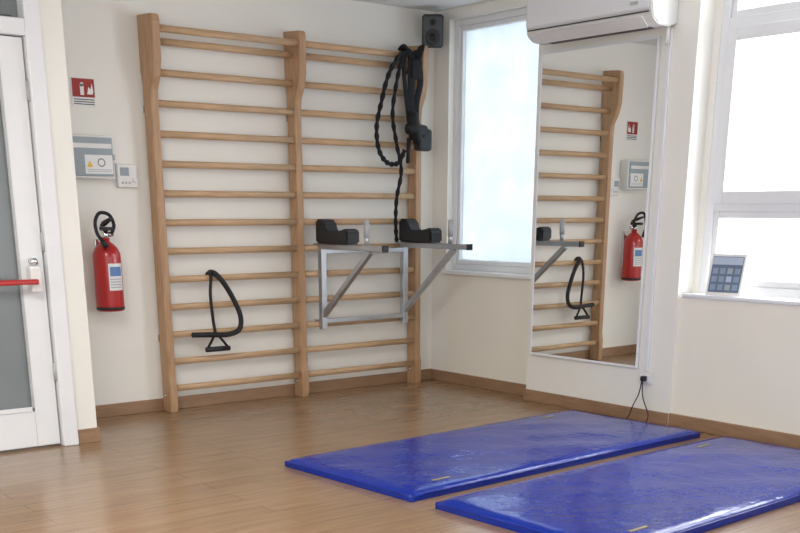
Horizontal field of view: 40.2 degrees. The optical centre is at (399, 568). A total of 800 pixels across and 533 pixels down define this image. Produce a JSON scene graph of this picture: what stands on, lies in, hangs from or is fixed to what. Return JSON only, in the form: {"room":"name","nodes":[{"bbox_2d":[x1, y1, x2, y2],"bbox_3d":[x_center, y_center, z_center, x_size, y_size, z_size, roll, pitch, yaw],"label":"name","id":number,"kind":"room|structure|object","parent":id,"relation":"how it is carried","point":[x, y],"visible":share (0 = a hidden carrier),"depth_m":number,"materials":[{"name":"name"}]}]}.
{"room":"exercise room","nodes":[
{"label":"exercise room","id":0,"kind":"room"},
{"bbox_2d":[39,0,96,429],"bbox_3d":[-3.890,-1.487,4.386,5.070,2.476,0.860,-14,23,-36],"label":"wall","id":1,"kind":"structure","parent":0,"point":[50,10],"depth_m":5.55,"materials":[{"name":"white paint"}]},
{"bbox_2d":[0,0,78,450],"bbox_3d":[-2.179,-1.726,5.198,1.100,2.430,0.235,-14,23,-36],"label":"door","id":2,"kind":"structure","parent":1,"relation":"in","point":[38,408],"depth_m":5.49,"materials":[{"name":"white paint"}]},
{"bbox_2d":[78,427,100,443],"bbox_3d":[-1.884,-0.799,6.149,0.133,0.076,0.659,-14,23,-36],"label":"baseboard","id":3,"kind":"structure","parent":1,"relation":"attached to","point":[88,435],"depth_m":5.91,"materials":[{"name":"brown wood"}]},
{"bbox_2d":[61,0,434,405],"bbox_3d":[-0.836,-2.374,7.110,3.280,2.476,0.200,-14,23,-36],"label":"wall","id":4,"kind":"structure","parent":0,"point":[101,42],"depth_m":6.83,"materials":[{"name":"white paint"}]},
{"bbox_2d":[70,77,95,106],"bbox_3d":[-1.765,-2.655,6.094,0.140,0.150,0.010,-14,23,-36],"label":"fire extinguisher sign","id":5,"kind":"object","parent":4,"relation":"attached to","point":[82,89],"visible":1,"depth_m":6.09,"materials":[{"name":"plastic"}]},
{"bbox_2d":[72,134,114,178],"bbox_3d":[-1.748,-2.318,6.156,0.270,0.230,0.104,-14,23,-36],"label":"box","id":6,"kind":"object","parent":4,"relation":"attached to","point":[94,157],"visible":0.84,"depth_m":6.13,"materials":[{"name":"white plastic"}]},
{"bbox_2d":[92,211,124,311],"bbox_3d":[-1.696,-1.773,6.313,0.170,0.557,0.203,-14,23,-36],"label":"fire extinguisher","id":7,"kind":"object","parent":4,"relation":"attached to","point":[107,265],"visible":1,"depth_m":6.27,"materials":[{"name":"red metal"}]},
{"bbox_2d":[115,164,137,187],"bbox_3d":[-1.586,-2.280,6.346,0.125,0.130,0.042,-14,23,-36],"label":"thermostat","id":8,"kind":"object","parent":4,"relation":"attached to","point":[126,174],"visible":0.99,"depth_m":6.33,"materials":[{"name":"white plastic"}]},
{"bbox_2d":[95,369,430,417],"bbox_3d":[-0.908,-1.174,7.301,2.930,0.076,0.013,-14,23,-36],"label":"baseboard","id":9,"kind":"structure","parent":4,"relation":"attached to","point":[134,407],"depth_m":7.22,"materials":[{"name":"brown wood"}]},
{"bbox_2d":[137,13,428,412],"bbox_3d":[-0.648,-2.236,7.060,2.030,2.245,0.176,-14,23,-36],"label":"wall bars","id":10,"kind":"object","parent":4,"relation":"attached to","point":[294,54],"visible":0.91,"depth_m":6.86,"materials":[{"name":"brown wood"}]},
{"bbox_2d":[191,270,243,351],"bbox_3d":[-1.153,-1.608,6.812,0.358,0.492,0.122,-14,23,-36],"label":"band","id":11,"kind":"object","parent":10,"relation":"attached to","point":[210,273],"visible":1,"depth_m":6.80,"materials":[{"name":"black rubber"}]},
{"bbox_2d":[313,219,472,329],"bbox_3d":[-0.052,-1.930,7.192,0.800,0.704,0.755,-14,23,-36],"label":"station","id":12,"kind":"object","parent":10,"relation":"attached to","point":[330,240],"visible":0.99,"depth_m":7.25,"materials":[{"name":"silver metal"}]},
{"bbox_2d":[374,44,431,241],"bbox_3d":[0.001,-2.840,7.334,0.457,1.247,0.194,-14,23,-36],"label":"trainer","id":13,"kind":"object","parent":10,"relation":"hanging from","point":[421,136],"visible":1,"depth_m":7.24,"materials":[{"name":"black fabric"}]},
{"bbox_2d":[0,379,799,532],"bbox_3d":[-0.789,0.134,3.595,8.350,0.100,10.700,-14,23,-36],"label":"floor","id":14,"kind":"structure","parent":0,"point":[216,468],"depth_m":5.27,"materials":[{"name":"laminate"}]},
{"bbox_2d":[285,410,700,501],"bbox_3d":[0.553,-0.639,5.730,2.190,0.044,0.944,-15,24,-39],"label":"exercise mat","id":15,"kind":"object","parent":14,"relation":"on","point":[414,469],"visible":1,"depth_m":5.49,"materials":[{"name":"blue plastic"}]},
{"bbox_2d":[435,436,799,532],"bbox_3d":[1.269,-0.383,4.955,2.170,0.044,0.964,-15,24,-39],"label":"exercise mat","id":16,"kind":"object","parent":14,"relation":"on","point":[709,484],"visible":1,"depth_m":4.70,"materials":[{"name":"blue plastic"}]},
{"bbox_2d":[354,0,490,11],"bbox_3d":[-0.783,-2.313,2.792,8.350,0.100,10.700,-14,23,-36],"label":"ceiling","id":17,"kind":"structure","parent":0,"point":[426,5],"depth_m":7.11,"materials":[{"name":"paint"}]},
{"bbox_2d":[431,0,799,434],"bbox_3d":[2.955,-1.575,4.700,0.430,2.476,8.500,-14,23,-36],"label":"wall","id":18,"kind":"structure","parent":0,"point":[734,362],"depth_m":6.18,"materials":[{"name":"white paint"}]},
{"bbox_2d":[422,14,443,47],"bbox_3d":[0.214,-3.600,7.336,0.141,0.213,0.258,0,18,-1],"label":"loudspeaker","id":19,"kind":"object","parent":18,"relation":"attached to","point":[432,24],"visible":0.98,"depth_m":7.23,"materials":[{"name":"black plastic"}]},
{"bbox_2d":[440,7,538,278],"bbox_3d":[0.717,-2.803,7.298,0.325,1.640,1.010,-14,23,-36],"label":"window","id":20,"kind":"structure","parent":18,"relation":"in","point":[496,61],"depth_m":7.33,"materials":[{"name":"glass"}]},
{"bbox_2d":[529,36,661,368],"bbox_3d":[1.131,-2.143,6.523,0.035,1.790,0.880,-14,23,-36],"label":"mirror","id":21,"kind":"object","parent":18,"relation":"attached to","point":[598,103],"visible":1,"depth_m":6.49,"materials":[{"name":"white mirror"}]},
{"bbox_2d":[526,0,678,44],"bbox_3d":[1.103,-3.096,6.084,0.232,0.395,0.930,-14,23,-36],"label":"air conditioner","id":22,"kind":"object","parent":18,"relation":"attached to","point":[547,21],"visible":1,"depth_m":6.01,"materials":[{"name":"white plastic"}]},
{"bbox_2d":[431,369,799,448],"bbox_3d":[2.803,-0.415,5.013,0.143,0.076,8.386,-14,23,-36],"label":"baseboard","id":23,"kind":"structure","parent":18,"relation":"attached to","point":[719,428],"depth_m":6.60,"materials":[{"name":"brown wood"}]},
{"bbox_2d":[626,371,652,421],"bbox_3d":[1.415,-1.010,6.461,0.102,0.297,0.168,-14,23,-36],"label":"power outlet","id":24,"kind":"object","parent":18,"relation":"attached to","point":[644,377],"visible":0.85,"depth_m":6.43,"materials":[{"name":"white plastic"}]},
{"bbox_2d":[643,28,672,371],"bbox_3d":[1.450,-2.031,6.154,0.018,1.830,0.030,-14,23,-36],"label":"duct","id":25,"kind":"object","parent":18,"relation":"attached to","point":[668,54],"visible":1,"depth_m":6.13,"materials":[{"name":"white paint"}]},
{"bbox_2d":[682,293,799,305],"bbox_3d":[2.157,-1.346,5.574,0.117,0.022,1.680,-14,23,-36],"label":"windowsill","id":26,"kind":"structure","parent":18,"relation":"attached to","point":[793,302],"depth_m":5.87,"materials":[{"name":"white paint"}]},
{"bbox_2d":[705,253,747,296],"bbox_3d":[1.782,-1.604,5.968,0.200,0.219,0.062,14,23,37],"label":"calendar","id":27,"kind":"object","parent":26,"relation":"on","point":[726,273],"visible":1,"depth_m":5.96,"materials":[{"name":"paper"}]},
{"bbox_2d":[699,0,799,299],"bbox_3d":[2.239,-2.170,5.368,0.105,1.673,1.635,-14,23,-36],"label":"window","id":28,"kind":"structure","parent":18,"relation":"in","point":[740,25],"depth_m":5.82,"materials":[{"name":"white paint"}]}
]}

